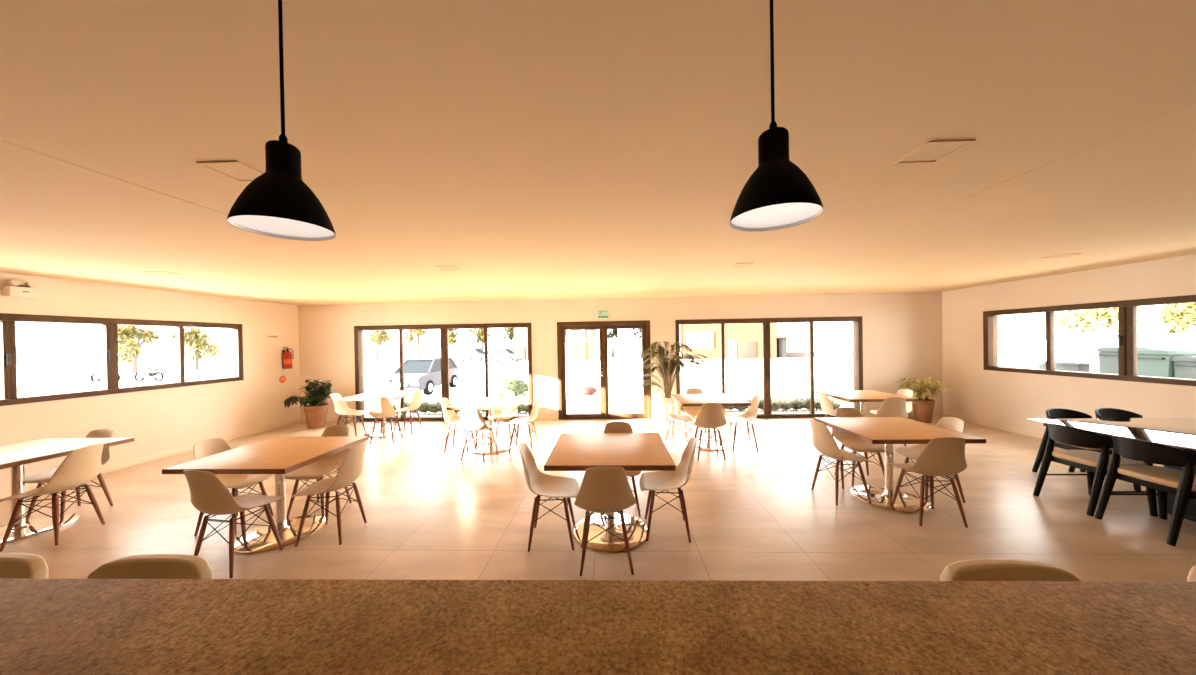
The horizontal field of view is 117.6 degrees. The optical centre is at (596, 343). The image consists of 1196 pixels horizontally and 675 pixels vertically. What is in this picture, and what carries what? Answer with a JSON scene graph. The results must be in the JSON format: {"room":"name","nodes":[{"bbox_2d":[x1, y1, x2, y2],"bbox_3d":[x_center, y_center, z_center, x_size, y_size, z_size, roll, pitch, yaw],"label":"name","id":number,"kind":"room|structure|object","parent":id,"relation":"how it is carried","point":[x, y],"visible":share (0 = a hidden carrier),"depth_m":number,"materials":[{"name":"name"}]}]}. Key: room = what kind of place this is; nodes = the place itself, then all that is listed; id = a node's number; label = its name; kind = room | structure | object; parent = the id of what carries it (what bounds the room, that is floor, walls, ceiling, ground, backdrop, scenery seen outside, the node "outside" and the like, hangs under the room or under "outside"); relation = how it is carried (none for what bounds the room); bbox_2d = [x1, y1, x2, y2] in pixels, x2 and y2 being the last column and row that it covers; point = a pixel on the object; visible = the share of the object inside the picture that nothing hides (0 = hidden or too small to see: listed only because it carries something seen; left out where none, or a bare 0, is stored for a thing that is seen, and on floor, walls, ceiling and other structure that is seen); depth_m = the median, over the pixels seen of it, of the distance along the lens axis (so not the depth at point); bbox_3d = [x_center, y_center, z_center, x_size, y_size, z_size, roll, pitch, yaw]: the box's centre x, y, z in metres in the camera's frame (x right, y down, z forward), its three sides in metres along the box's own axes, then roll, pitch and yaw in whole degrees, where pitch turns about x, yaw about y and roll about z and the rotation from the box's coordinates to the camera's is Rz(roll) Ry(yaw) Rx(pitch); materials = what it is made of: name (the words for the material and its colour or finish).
{"room":"eatery","nodes":[
{"label":"eatery","id":0,"kind":"room"},
{"bbox_2d":[0,272,299,491],"bbox_3d":[-6.906,0.532,4.089,0.200,2.700,8.020,-1,0,2],"label":"wall","id":1,"kind":"structure","parent":0,"point":[158,420],"depth_m":5.61,"materials":[{"name":"paint"}]},
{"bbox_2d":[3,279,39,297],"bbox_3d":[-6.772,-0.649,4.265,0.092,0.196,0.220,-1,0,2],"label":"emergency light","id":2,"kind":"object","parent":1,"relation":"attached to","point":[27,290],"visible":1,"depth_m":4.24,"materials":[{"name":"beige plastic"}]},
{"bbox_2d":[0,313,243,405],"bbox_3d":[-6.850,0.174,5.115,0.182,1.060,3.480,-1,0,2],"label":"window","id":3,"kind":"structure","parent":1,"relation":"in","point":[8,368],"depth_m":5.04,"materials":[{"name":"brown wood"}]},
{"bbox_2d":[0,418,300,498],"bbox_3d":[-6.779,1.730,4.094,0.014,0.100,8.020,-1,0,2],"label":"baseboard","id":4,"kind":"structure","parent":1,"relation":"attached to","point":[128,463],"depth_m":5.60,"materials":[{"name":"beige wood"}]},
{"bbox_2d":[0,0,1195,305],"bbox_3d":[0.009,-0.993,1.653,14.260,0.150,12.720,-1,0,2],"label":"ceiling","id":5,"kind":"structure","parent":0,"point":[531,149],"depth_m":1.62,"materials":[{"name":"paint"}]},
{"bbox_2d":[0,140,227,214],"bbox_3d":[-2.541,-0.875,1.919,0.008,0.003,1.850,-1,0,2],"label":"trim","id":6,"kind":"structure","parent":5,"relation":"attached to","point":[0,140],"depth_m":1.85,"materials":[{"name":"paint"}]},
{"bbox_2d":[197,161,262,181],"bbox_3d":[-1.843,-0.885,1.867,0.210,0.006,0.210,-1,0,2],"label":"access panel","id":7,"kind":"object","parent":5,"relation":"in","point":[239,171],"visible":0.76,"depth_m":1.84,"materials":[{"name":"paint"}]},
{"bbox_2d":[227,0,335,240],"bbox_3d":[-0.765,-0.589,0.881,0.200,0.620,0.200,-1,0,2],"label":"pendant lamp","id":8,"kind":"object","parent":5,"relation":"hanging from","point":[278,203],"visible":1,"depth_m":0.85,"materials":[{"name":"black metal"}]},
{"bbox_2d":[230,215,333,236],"bbox_3d":[-0.760,-0.288,0.883,0.193,0.002,0.193,-1,0,2],"label":"diffuser","id":9,"kind":"object","parent":8,"relation":"attached to","point":[268,225],"depth_m":0.88,"materials":[{"name":"white plastic"}]},
{"bbox_2d":[730,0,823,230],"bbox_3d":[0.418,-0.609,0.862,0.200,0.620,0.200,-1,0,2],"label":"pendant lamp","id":10,"kind":"object","parent":5,"relation":"hanging from","point":[778,194],"visible":1,"depth_m":0.83,"materials":[{"name":"black metal"}]},
{"bbox_2d":[731,203,821,227],"bbox_3d":[0.423,-0.308,0.865,0.193,0.002,0.193,-1,0,2],"label":"diffuser","id":11,"kind":"object","parent":10,"relation":"attached to","point":[747,215],"depth_m":0.86,"materials":[{"name":"white plastic"}]},
{"bbox_2d":[894,139,975,163],"bbox_3d":[1.656,-0.944,1.788,0.210,0.006,0.210,-1,0,2],"label":"access panel","id":12,"kind":"object","parent":5,"relation":"in","point":[931,151],"visible":1,"depth_m":1.78,"materials":[{"name":"paint"}]},
{"bbox_2d":[930,104,1195,211],"bbox_3d":[2.404,-0.958,1.724,0.008,0.003,1.850,-1,0,2],"label":"trim","id":13,"kind":"structure","parent":5,"relation":"attached to","point":[1194,104],"depth_m":1.79,"materials":[{"name":"paint"}]},
{"bbox_2d":[0,417,1195,581],"bbox_3d":[0.055,1.742,1.673,14.260,0.120,12.720,-1,0,2],"label":"floor","id":14,"kind":"structure","parent":0,"point":[431,513],"depth_m":3.38,"materials":[{"name":"tile"}]},
{"bbox_2d":[0,553,48,578],"bbox_3d":[-2.068,1.231,1.083,0.421,0.986,0.404,-1,0,2],"label":"bar stool","id":15,"kind":"object","parent":14,"relation":"on","point":[12,565],"visible":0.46,"depth_m":1.23,"materials":[{"name":"beige plastic"}]},
{"bbox_2d":[0,443,104,551],"bbox_3d":[-4.903,1.346,3.292,0.508,0.820,0.466,-1,0,-14],"label":"shell chair","id":16,"kind":"object","parent":14,"relation":"on","point":[82,465],"visible":1,"depth_m":3.23,"materials":[{"name":"white plastic"}]},
{"bbox_2d":[0,438,134,544],"bbox_3d":[-5.447,1.388,3.409,1.000,0.750,0.960,-1,0,2],"label":"dining table","id":17,"kind":"object","parent":14,"relation":"on","point":[14,457],"visible":0.86,"depth_m":3.42,"materials":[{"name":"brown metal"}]},
{"bbox_2d":[25,429,112,520],"bbox_3d":[-5.454,1.352,3.768,0.466,0.820,0.508,-1,0,2],"label":"shell chair","id":18,"kind":"object","parent":14,"relation":"on","point":[41,478],"visible":0.49,"depth_m":3.86,"materials":[{"name":"white plastic"}]},
{"bbox_2d":[87,554,211,578],"bbox_3d":[-1.484,1.221,1.060,0.421,0.986,0.404,-1,0,2],"label":"bar stool","id":19,"kind":"object","parent":14,"relation":"on","point":[147,566],"visible":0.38,"depth_m":1.22,"materials":[{"name":"beige plastic"}]},
{"bbox_2d":[183,470,283,578],"bbox_3d":[-2.851,1.315,2.851,0.466,0.820,0.508,-1,0,10],"label":"shell chair","id":20,"kind":"object","parent":14,"relation":"on","point":[209,495],"visible":0.99,"depth_m":2.69,"materials":[{"name":"white plastic"}]},
{"bbox_2d":[193,438,273,535],"bbox_3d":[-3.464,1.321,3.449,0.508,0.820,0.466,-1,0,0],"label":"shell chair","id":21,"kind":"object","parent":14,"relation":"on","point":[208,447],"visible":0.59,"depth_m":3.46,"materials":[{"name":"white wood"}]},
{"bbox_2d":[162,436,367,552],"bbox_3d":[-2.880,1.345,3.297,1.000,0.750,0.960,-1,0,2],"label":"dining table","id":22,"kind":"object","parent":14,"relation":"on","point":[279,456],"visible":0.82,"depth_m":3.21,"materials":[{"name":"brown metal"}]},
{"bbox_2d":[284,379,332,428],"bbox_3d":[-5.995,1.234,7.550,1.039,1.015,0.501,-1,0,2],"label":"rubber plant","id":23,"kind":"object","parent":14,"relation":"on","point":[316,412],"visible":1,"depth_m":7.44,"materials":[{"name":"green plant"}]},
{"bbox_2d":[285,425,351,517],"bbox_3d":[-2.852,1.308,3.745,0.466,0.820,0.508,-1,0,4],"label":"shell chair","id":24,"kind":"object","parent":14,"relation":"on","point":[316,470],"visible":0.69,"depth_m":3.76,"materials":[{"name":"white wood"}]},
{"bbox_2d":[291,440,367,546],"bbox_3d":[-2.362,1.303,3.258,0.508,0.820,0.466,-1,0,-4],"label":"shell chair","id":25,"kind":"object","parent":14,"relation":"on","point":[352,465],"visible":1,"depth_m":3.17,"materials":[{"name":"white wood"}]},
{"bbox_2d":[331,393,366,435],"bbox_3d":[-4.577,1.315,6.692,0.508,0.820,0.466,-1,0,-10],"label":"shell chair","id":26,"kind":"object","parent":14,"relation":"on","point":[340,407],"visible":0.94,"depth_m":6.71,"materials":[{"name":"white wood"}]},
{"bbox_2d":[339,391,415,437],"bbox_3d":[-4.059,1.338,6.896,1.000,0.750,0.960,-1,0,2],"label":"dining table","id":27,"kind":"object","parent":14,"relation":"on","point":[391,395],"visible":0.73,"depth_m":6.79,"materials":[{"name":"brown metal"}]},
{"bbox_2d":[368,397,402,443],"bbox_3d":[-3.708,1.303,6.362,0.466,0.820,0.508,-1,0,-6],"label":"shell chair","id":28,"kind":"object","parent":14,"relation":"on","point":[380,407],"visible":1,"depth_m":6.19,"materials":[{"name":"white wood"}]},
{"bbox_2d":[393,390,422,434],"bbox_3d":[-3.617,1.297,6.959,0.508,0.820,0.466,-1,0,2],"label":"shell chair","id":29,"kind":"object","parent":14,"relation":"on","point":[415,403],"visible":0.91,"depth_m":6.87,"materials":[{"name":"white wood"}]},
{"bbox_2d":[441,398,475,451],"bbox_3d":[-2.229,1.282,5.842,0.508,0.820,0.466,-1,0,-2],"label":"shell chair","id":30,"kind":"object","parent":14,"relation":"on","point":[450,416],"visible":0.64,"depth_m":5.87,"materials":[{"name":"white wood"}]},
{"bbox_2d":[460,406,497,462],"bbox_3d":[-1.744,1.277,5.344,0.466,0.820,0.508,-1,0,16],"label":"shell chair","id":31,"kind":"object","parent":14,"relation":"on","point":[472,419],"visible":1,"depth_m":5.16,"materials":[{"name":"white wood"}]},
{"bbox_2d":[447,397,527,454],"bbox_3d":[-1.700,1.306,5.822,1.000,0.750,0.960,-1,0,2],"label":"dining table","id":32,"kind":"object","parent":14,"relation":"on","point":[482,403],"visible":0.89,"depth_m":5.74,"materials":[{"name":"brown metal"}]},
{"bbox_2d":[488,391,517,440],"bbox_3d":[-1.631,1.268,6.319,0.466,0.820,0.508,-1,0,2],"label":"shell chair","id":33,"kind":"object","parent":14,"relation":"on","point":[498,415],"visible":0.66,"depth_m":6.41,"materials":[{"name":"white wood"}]},
{"bbox_2d":[507,397,539,451],"bbox_3d":[-1.152,1.264,5.780,0.508,0.820,0.466,-1,0,4],"label":"shell chair","id":34,"kind":"object","parent":14,"relation":"on","point":[533,414],"visible":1,"depth_m":5.66,"materials":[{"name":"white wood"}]},
{"bbox_2d":[519,442,578,551],"bbox_3d":[-0.405,1.271,3.127,0.508,0.820,0.466,-1,0,-2],"label":"shell chair","id":35,"kind":"object","parent":14,"relation":"on","point":[540,483],"visible":0.97,"depth_m":3.13,"materials":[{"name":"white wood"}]},
{"bbox_2d":[0,579,1195,674],"bbox_3d":[0.037,1.165,0.586,6.800,1.050,0.795,-1,0,2],"label":"countertop","id":36,"kind":"structure","parent":14,"relation":"on","point":[48,626],"depth_m":0.82,"materials":[{"name":"stone"}]},
{"bbox_2d":[574,467,635,575],"bbox_3d":[0.062,1.265,2.781,0.466,0.820,0.508,-1,0,-1],"label":"shell chair","id":37,"kind":"object","parent":14,"relation":"on","point":[604,490],"visible":1,"depth_m":2.59,"materials":[{"name":"beige plastic"}]},
{"bbox_2d":[544,433,675,551],"bbox_3d":[0.119,1.294,3.228,1.000,0.750,0.960,-1,0,2],"label":"dining table","id":38,"kind":"object","parent":14,"relation":"on","point":[571,451],"visible":0.88,"depth_m":3.11,"materials":[{"name":"brown wood"}]},
{"bbox_2d":[600,421,640,516],"bbox_3d":[0.227,1.256,3.689,0.466,0.820,0.508,-1,0,2],"label":"shell chair","id":39,"kind":"object","parent":14,"relation":"on","point":[617,426],"visible":0.33,"depth_m":3.90,"materials":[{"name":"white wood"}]},
{"bbox_2d":[639,437,696,542],"bbox_3d":[0.634,1.252,3.227,0.508,0.820,0.466,-1,0,6],"label":"shell chair","id":40,"kind":"object","parent":14,"relation":"on","point":[651,481],"visible":0.99,"depth_m":3.22,"materials":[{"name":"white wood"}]},
{"bbox_2d":[639,341,709,427],"bbox_3d":[1.503,0.783,7.085,1.367,1.667,0.726,-1,0,2],"label":"potted palm","id":41,"kind":"object","parent":14,"relation":"on","point":[671,402],"visible":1,"depth_m":7.01,"materials":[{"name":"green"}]},
{"bbox_2d":[660,396,675,427],"bbox_3d":[1.393,1.328,7.082,0.313,0.580,0.313,-1,0,2],"label":"pot","id":42,"kind":"object","parent":41,"relation":"on","point":[671,402],"depth_m":6.98,"materials":[{"name":"beige"}]},
{"bbox_2d":[661,395,694,449],"bbox_3d":[1.280,1.222,5.764,0.508,0.820,0.466,-1,0,2],"label":"shell chair","id":43,"kind":"object","parent":14,"relation":"on","point":[672,417],"visible":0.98,"depth_m":5.67,"materials":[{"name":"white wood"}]},
{"bbox_2d":[683,388,711,438],"bbox_3d":[1.752,1.210,6.326,0.466,0.820,0.508,-1,0,2],"label":"shell chair","id":44,"kind":"object","parent":14,"relation":"on","point":[693,411],"visible":0.45,"depth_m":6.47,"materials":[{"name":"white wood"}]},
{"bbox_2d":[690,403,725,459],"bbox_3d":[1.609,1.220,5.241,0.466,0.820,0.508,-1,0,2],"label":"shell chair","id":45,"kind":"object","parent":14,"relation":"on","point":[710,415],"visible":1,"depth_m":5.06,"materials":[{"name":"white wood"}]},
{"bbox_2d":[671,393,750,450],"bbox_3d":[1.782,1.246,5.805,1.000,0.750,0.960,-1,0,2],"label":"dining table","id":46,"kind":"object","parent":14,"relation":"on","point":[727,399],"visible":0.8,"depth_m":5.69,"materials":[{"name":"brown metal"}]},
{"bbox_2d":[725,395,760,451],"bbox_3d":[2.264,1.206,5.624,0.508,0.820,0.466,-1,0,6],"label":"shell chair","id":47,"kind":"object","parent":14,"relation":"on","point":[750,415],"visible":0.96,"depth_m":5.65,"materials":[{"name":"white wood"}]},
{"bbox_2d":[818,391,835,436],"bbox_3d":[3.896,1.176,5.883,0.508,0.820,0.466,-1,0,8],"label":"shell chair","id":48,"kind":"object","parent":14,"relation":"on","point":[826,405],"visible":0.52,"depth_m":5.81,"materials":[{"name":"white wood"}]},
{"bbox_2d":[809,419,872,505],"bbox_3d":[2.555,1.215,3.840,0.508,0.820,0.466,-1,0,-4],"label":"shell chair","id":49,"kind":"object","parent":14,"relation":"on","point":[823,440],"visible":1,"depth_m":3.74,"materials":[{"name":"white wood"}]},
{"bbox_2d":[833,407,884,486],"bbox_3d":[3.093,1.202,4.271,0.466,0.820,0.508,-1,0,6],"label":"shell chair","id":50,"kind":"object","parent":14,"relation":"on","point":[855,444],"visible":0.67,"depth_m":4.33,"materials":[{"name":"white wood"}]},
{"bbox_2d":[814,390,918,416],"bbox_3d":[4.338,1.202,5.914,1.000,0.750,0.960,-1,0,2],"label":"dining table","id":51,"kind":"object","parent":14,"relation":"on","point":[862,396],"visible":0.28,"depth_m":5.82,"materials":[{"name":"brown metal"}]},
{"bbox_2d":[874,397,907,445],"bbox_3d":[4.337,1.172,5.444,0.466,0.820,0.508,-1,0,6],"label":"shell chair","id":52,"kind":"object","parent":14,"relation":"on","point":[892,406],"visible":0.44,"depth_m":5.24,"materials":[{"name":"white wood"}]},
{"bbox_2d":[814,417,985,512],"bbox_3d":[3.043,1.240,3.773,1.000,0.750,0.960,-1,0,2],"label":"dining table","id":53,"kind":"object","parent":14,"relation":"on","point":[888,431],"visible":0.91,"depth_m":3.71,"materials":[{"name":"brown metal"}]},
{"bbox_2d":[893,377,951,422],"bbox_3d":[6.402,1.093,7.076,0.969,0.878,0.735,-1,0,13],"label":"potted plant","id":54,"kind":"object","parent":14,"relation":"on","point":[923,409],"visible":0.88,"depth_m":7.03,"materials":[{"name":"plant"}]},
{"bbox_2d":[912,398,934,422],"bbox_3d":[6.409,1.312,7.114,0.350,0.440,0.350,-1,0,2],"label":"pot","id":55,"kind":"object","parent":54,"relation":"on","point":[923,409],"depth_m":7.01,"materials":[{"name":"ceramic"}]},
{"bbox_2d":[888,437,967,527],"bbox_3d":[3.075,1.209,3.362,0.466,0.820,0.508,-1,0,5],"label":"shell chair","id":56,"kind":"object","parent":14,"relation":"on","point":[942,456],"visible":1,"depth_m":3.19,"materials":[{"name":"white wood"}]},
{"bbox_2d":[895,417,965,502],"bbox_3d":[3.555,1.198,3.852,0.508,0.820,0.466,-1,0,4],"label":"shell chair","id":57,"kind":"object","parent":14,"relation":"on","point":[952,423],"visible":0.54,"depth_m":3.87,"materials":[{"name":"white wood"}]},
{"bbox_2d":[940,559,1082,581],"bbox_3d":[1.258,1.175,0.952,0.421,0.986,0.404,-1,0,2],"label":"bar stool","id":58,"kind":"object","parent":14,"relation":"on","point":[981,569],"visible":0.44,"depth_m":1.11,"materials":[{"name":"beige plastic"}]},
{"bbox_2d":[1032,408,1140,490],"bbox_3d":[5.559,1.179,4.148,0.480,0.791,0.602,-1,0,2],"label":"dining chair","id":59,"kind":"object","parent":14,"relation":"on","point":[1054,413],"visible":0.26,"depth_m":4.33,"materials":[{"name":"black wood"}]},
{"bbox_2d":[1055,441,1112,449],"bbox_3d":[5.556,1.117,4.099,0.476,0.051,0.450,-1,0,2],"label":"seat cushion","id":60,"kind":"object","parent":59,"relation":"on","point":[1056,443],"depth_m":4.03,"materials":[{"name":"fabric"}]},
{"bbox_2d":[1033,424,1157,516],"bbox_3d":[4.851,1.196,3.557,0.602,0.791,0.480,-1,0,2],"label":"dining chair","id":61,"kind":"object","parent":14,"relation":"on","point":[1096,464],"visible":0.83,"depth_m":3.48,"materials":[{"name":"black wood"}]},
{"bbox_2d":[1052,450,1147,468],"bbox_3d":[4.899,1.132,3.554,0.450,0.051,0.476,-1,0,2],"label":"seat cushion","id":62,"kind":"object","parent":61,"relation":"on","point":[1084,458],"depth_m":3.53,"materials":[{"name":"beige fabric"}]},
{"bbox_2d":[1027,418,1195,521],"bbox_3d":[5.571,1.201,3.183,1.640,0.750,1.620,-1,0,2],"label":"glass table","id":63,"kind":"object","parent":14,"relation":"on","point":[1180,433],"visible":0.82,"depth_m":3.50,"materials":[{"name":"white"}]},
{"bbox_2d":[1080,408,1152,471],"bbox_3d":[6.118,1.170,4.126,0.480,0.791,0.602,-1,0,2],"label":"dining chair","id":64,"kind":"object","parent":14,"relation":"on","point":[1100,412],"visible":0.15,"depth_m":4.32,"materials":[{"name":"black wood"}]},
{"bbox_2d":[1095,436,1195,545],"bbox_3d":[4.832,1.200,3.072,0.602,0.791,0.480,-1,0,2],"label":"dining chair","id":65,"kind":"object","parent":14,"relation":"on","point":[1182,484],"visible":1,"depth_m":3.04,"materials":[{"name":"black wood"}]},
{"bbox_2d":[1118,466,1195,490],"bbox_3d":[4.880,1.136,3.070,0.450,0.051,0.476,-1,0,2],"label":"seat cushion","id":66,"kind":"object","parent":65,"relation":"on","point":[1163,477],"depth_m":3.08,"materials":[{"name":"beige fabric"}]},
{"bbox_2d":[298,292,942,416],"bbox_3d":[0.279,0.381,7.918,14.260,2.700,0.200,-1,0,2],"label":"wall","id":67,"kind":"structure","parent":0,"point":[902,332],"depth_m":7.79,"materials":[{"name":"paint"}]},
{"bbox_2d":[354,323,532,421],"bbox_3d":[-3.385,0.633,8.044,3.960,2.120,0.182,-1,0,2],"label":"window","id":68,"kind":"structure","parent":67,"relation":"in","point":[358,330],"depth_m":8.00,"materials":[{"name":"brown metal"}]},
{"bbox_2d":[557,320,651,419],"bbox_3d":[0.156,0.573,7.887,2.010,2.120,0.215,-1,0,2],"label":"door","id":69,"kind":"structure","parent":67,"relation":"in","point":[602,326],"depth_m":7.85,"materials":[{"name":"brown metal"}]},
{"bbox_2d":[300,412,942,421],"bbox_3d":[0.296,1.582,7.821,13.860,0.100,0.014,-1,0,2],"label":"baseboard","id":70,"kind":"structure","parent":67,"relation":"attached to","point":[867,414],"depth_m":7.86,"materials":[{"name":"beige"}]},
{"bbox_2d":[675,316,862,418],"bbox_3d":[3.644,0.514,7.766,3.890,2.120,0.182,-1,0,2],"label":"window","id":71,"kind":"structure","parent":67,"relation":"in","point":[857,320],"depth_m":7.71,"materials":[{"name":"brown wood"}]},
{"bbox_2d":[942,254,1195,432],"bbox_3d":[7.141,0.296,3.534,0.200,2.700,8.020,-1,0,2],"label":"wall","id":72,"kind":"structure","parent":0,"point":[1000,397],"depth_m":5.75,"materials":[{"name":"paint"}]},
{"bbox_2d":[943,412,1163,466],"bbox_3d":[7.055,1.498,3.547,0.014,0.100,8.020,-1,0,2],"label":"baseboard","id":73,"kind":"structure","parent":72,"relation":"attached to","point":[1026,432],"depth_m":6.44,"materials":[{"name":"beige"}]},
{"bbox_2d":[983,295,1195,385],"bbox_3d":[7.167,-0.044,4.862,0.182,1.080,3.680,-1,0,2],"label":"window","id":74,"kind":"structure","parent":72,"relation":"in","point":[1127,309],"depth_m":5.12,"materials":[{"name":"brown wood"}]},
{"label":"outside","id":75,"kind":"structure","parent":0,"visible":0},
{"bbox_2d":[16,341,1195,402],"bbox_3d":[-17.975,2.172,50.766,280.000,0.100,220.000,-1,0,2],"label":"ground","id":76,"kind":"structure","parent":75,"point":[790,377],"depth_m":25.99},
{"bbox_2d":[117,325,160,372],"bbox_3d":[-42.072,0.310,33.005,3.543,4.736,4.006,-1,0,2],"label":"leafy tree","id":77,"kind":"object","parent":76,"relation":"on","point":[126,335],"visible":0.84,"depth_m":32.61,"materials":[{"name":"green plant"}]},
{"bbox_2d":[134,365,163,381],"bbox_3d":[-29.938,1.998,24.214,2.043,1.100,0.699,-1,0,2],"label":"motorcycle","id":78,"kind":"object","parent":76,"relation":"on","point":[145,374],"visible":1,"depth_m":24.16,"materials":[{"name":"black metal"}]},
{"bbox_2d":[169,327,221,369],"bbox_3d":[-40.282,0.321,36.689,3.864,4.600,4.405,-1,0,2],"label":"leafy tree","id":79,"kind":"object","parent":76,"relation":"on","point":[194,338],"visible":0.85,"depth_m":36.27,"materials":[{"name":"green plant"}]},
{"bbox_2d":[366,330,392,361],"bbox_3d":[-28.637,-1.348,47.097,3.641,7.373,4.171,-1,0,-14],"label":"leafy tree","id":80,"kind":"object","parent":76,"relation":"on","point":[376,337],"visible":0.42,"depth_m":46.97,"materials":[{"name":"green plant"}]},
{"bbox_2d":[381,357,458,394],"bbox_3d":[-8.000,1.441,16.808,1.750,1.530,3.905,-1,0,2],"label":"parked car","id":81,"kind":"object","parent":76,"relation":"on","point":[419,373],"visible":0.92,"depth_m":15.79,"materials":[{"name":"silver metal"}]},
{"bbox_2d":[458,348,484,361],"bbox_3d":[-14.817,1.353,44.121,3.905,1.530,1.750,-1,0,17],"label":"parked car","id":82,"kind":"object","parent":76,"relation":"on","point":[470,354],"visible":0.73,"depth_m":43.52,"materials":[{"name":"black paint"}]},
{"bbox_2d":[488,348,522,362],"bbox_3d":[-10.539,1.303,40.953,3.905,1.530,1.750,-1,0,12],"label":"parked car","id":83,"kind":"object","parent":76,"relation":"on","point":[507,354],"visible":0.94,"depth_m":40.28,"materials":[{"name":"white paint"}]},
{"bbox_2d":[492,376,528,396],"bbox_3d":[-3.395,1.796,14.572,1.487,1.052,1.293,-1,1,32],"label":"round shrub","id":84,"kind":"object","parent":76,"relation":"on","point":[519,387],"visible":0.84,"depth_m":14.29,"materials":[{"name":"green plant"}]},
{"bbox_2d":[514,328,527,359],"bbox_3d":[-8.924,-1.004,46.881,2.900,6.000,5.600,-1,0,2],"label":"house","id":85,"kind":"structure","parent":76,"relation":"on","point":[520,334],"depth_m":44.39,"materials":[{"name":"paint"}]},
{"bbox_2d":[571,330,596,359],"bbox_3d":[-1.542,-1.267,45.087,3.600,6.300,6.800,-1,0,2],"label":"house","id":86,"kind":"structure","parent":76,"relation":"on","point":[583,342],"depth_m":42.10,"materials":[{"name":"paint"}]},
{"bbox_2d":[679,323,776,359],"bbox_3d":[14.145,-2.073,43.462,11.700,7.400,8.800,-1,0,2],"label":"house","id":87,"kind":"structure","parent":76,"relation":"on","point":[742,341],"depth_m":39.44,"materials":[{"name":"paint"}]},
{"bbox_2d":[776,336,803,357],"bbox_3d":[20.887,0.341,39.563,2.600,2.400,1.500,-1,0,2],"label":"porch post","id":88,"kind":"object","parent":76,"relation":"on","point":[781,341],"visible":0.82,"depth_m":39.44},
{"bbox_2d":[787,350,852,357],"bbox_3d":[25.024,1.127,40.057,9.300,0.680,0.320,-1,0,2],"label":"wall","id":89,"kind":"structure","parent":76,"relation":"on","point":[847,353],"depth_m":39.94,"materials":[{"name":"white paint"}]},
{"bbox_2d":[998,333,1195,372],"bbox_3d":[18.770,0.707,14.329,3.650,2.120,3.700,-1,0,2],"label":"wall","id":90,"kind":"structure","parent":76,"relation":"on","point":[1022,351],"depth_m":13.19,"materials":[{"name":"white paint"}]},
{"bbox_2d":[1054,306,1146,334],"bbox_3d":[35.323,-1.906,25.667,4.152,6.624,3.797,-1,1,35],"label":"leafy tree","id":91,"kind":"object","parent":76,"relation":"on","point":[1104,315],"visible":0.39,"depth_m":25.43,"materials":[{"name":"green plant"}]},
{"bbox_2d":[1144,303,1195,338],"bbox_3d":[34.345,-1.525,20.328,4.148,5.979,4.198,-1,1,-38],"label":"leafy tree","id":92,"kind":"object","parent":76,"relation":"on","point":[1185,319],"visible":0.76,"depth_m":20.67,"materials":[{"name":"green plant"}]},
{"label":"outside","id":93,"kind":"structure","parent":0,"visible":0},
{"bbox_3d":[13.026,1.699,8.508,3.700,0.420,8.000,-1,0,2],"label":"pavement","id":94,"kind":"object","parent":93,"visible":0},
{"bbox_2d":[1035,361,1093,371],"bbox_3d":[12.822,0.991,9.961,0.380,0.980,0.980,-1,0,2],"label":"wall","id":95,"kind":"structure","parent":94,"relation":"on","point":[1065,366],"depth_m":9.71,"materials":[{"name":"grey"}]},
{"bbox_2d":[1096,347,1152,373],"bbox_3d":[12.748,0.782,8.762,0.705,1.420,0.533,-1,0,2],"label":"waste bin","id":96,"kind":"object","parent":94,"relation":"on","point":[1108,356],"visible":0.23,"depth_m":8.81,"materials":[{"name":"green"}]},
{"bbox_2d":[1137,349,1195,377],"bbox_3d":[12.724,0.807,8.132,0.805,1.380,0.653,-1,0,2],"label":"waste bin","id":97,"kind":"object","parent":94,"relation":"on","point":[1150,362],"visible":0.39,"depth_m":7.99,"materials":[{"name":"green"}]},
{"bbox_2d":[1171,356,1195,378],"bbox_3d":[12.704,0.876,7.593,0.705,1.249,0.453,-1,0,2],"label":"waste bin","id":98,"kind":"object","parent":94,"relation":"on","point":[1184,366],"visible":0.52,"depth_m":7.64,"materials":[{"name":"grey"}]},
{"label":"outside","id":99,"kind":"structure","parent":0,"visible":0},
{"bbox_2d":[365,403,853,415],"bbox_3d":[0.340,1.888,8.819,14.260,0.470,1.580,-1,0,2],"label":"terrace","id":100,"kind":"object","parent":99,"point":[570,409],"visible":0.07,"depth_m":8.90,"materials":[{"name":"concrete"}]},
{"bbox_2d":[391,399,528,414],"bbox_3d":[-3.357,1.544,8.900,3.841,0.434,0.496,-1,0,2],"label":"hedge","id":101,"kind":"object","parent":100,"relation":"on","point":[425,406],"visible":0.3,"depth_m":8.82,"materials":[{"name":"green plant"}]},
{"bbox_2d":[681,396,840,411],"bbox_3d":[3.846,1.448,8.616,3.882,0.403,0.482,-1,0,2],"label":"hedge","id":102,"kind":"object","parent":100,"relation":"on","point":[796,404],"visible":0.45,"depth_m":8.49,"materials":[{"name":"green plant"}]},
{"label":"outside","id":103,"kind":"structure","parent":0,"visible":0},
{"bbox_2d":[15,323,228,363],"bbox_3d":[-122.165,-1.214,49.838,52.000,10.248,110.000,-1,0,2],"label":"sky","id":104,"kind":"structure","parent":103,"point":[36,343],"depth_m":77.85,"materials":[{"name":"white"}]},
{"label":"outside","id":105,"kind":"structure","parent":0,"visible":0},
{"bbox_2d":[365,398,853,407],"bbox_3d":[2.450,1.925,10.528,20.000,0.300,2.000,-1,0,2],"label":"lawn","id":106,"kind":"structure","parent":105,"point":[568,402],"depth_m":11.10,"materials":[{"name":"green plant"}]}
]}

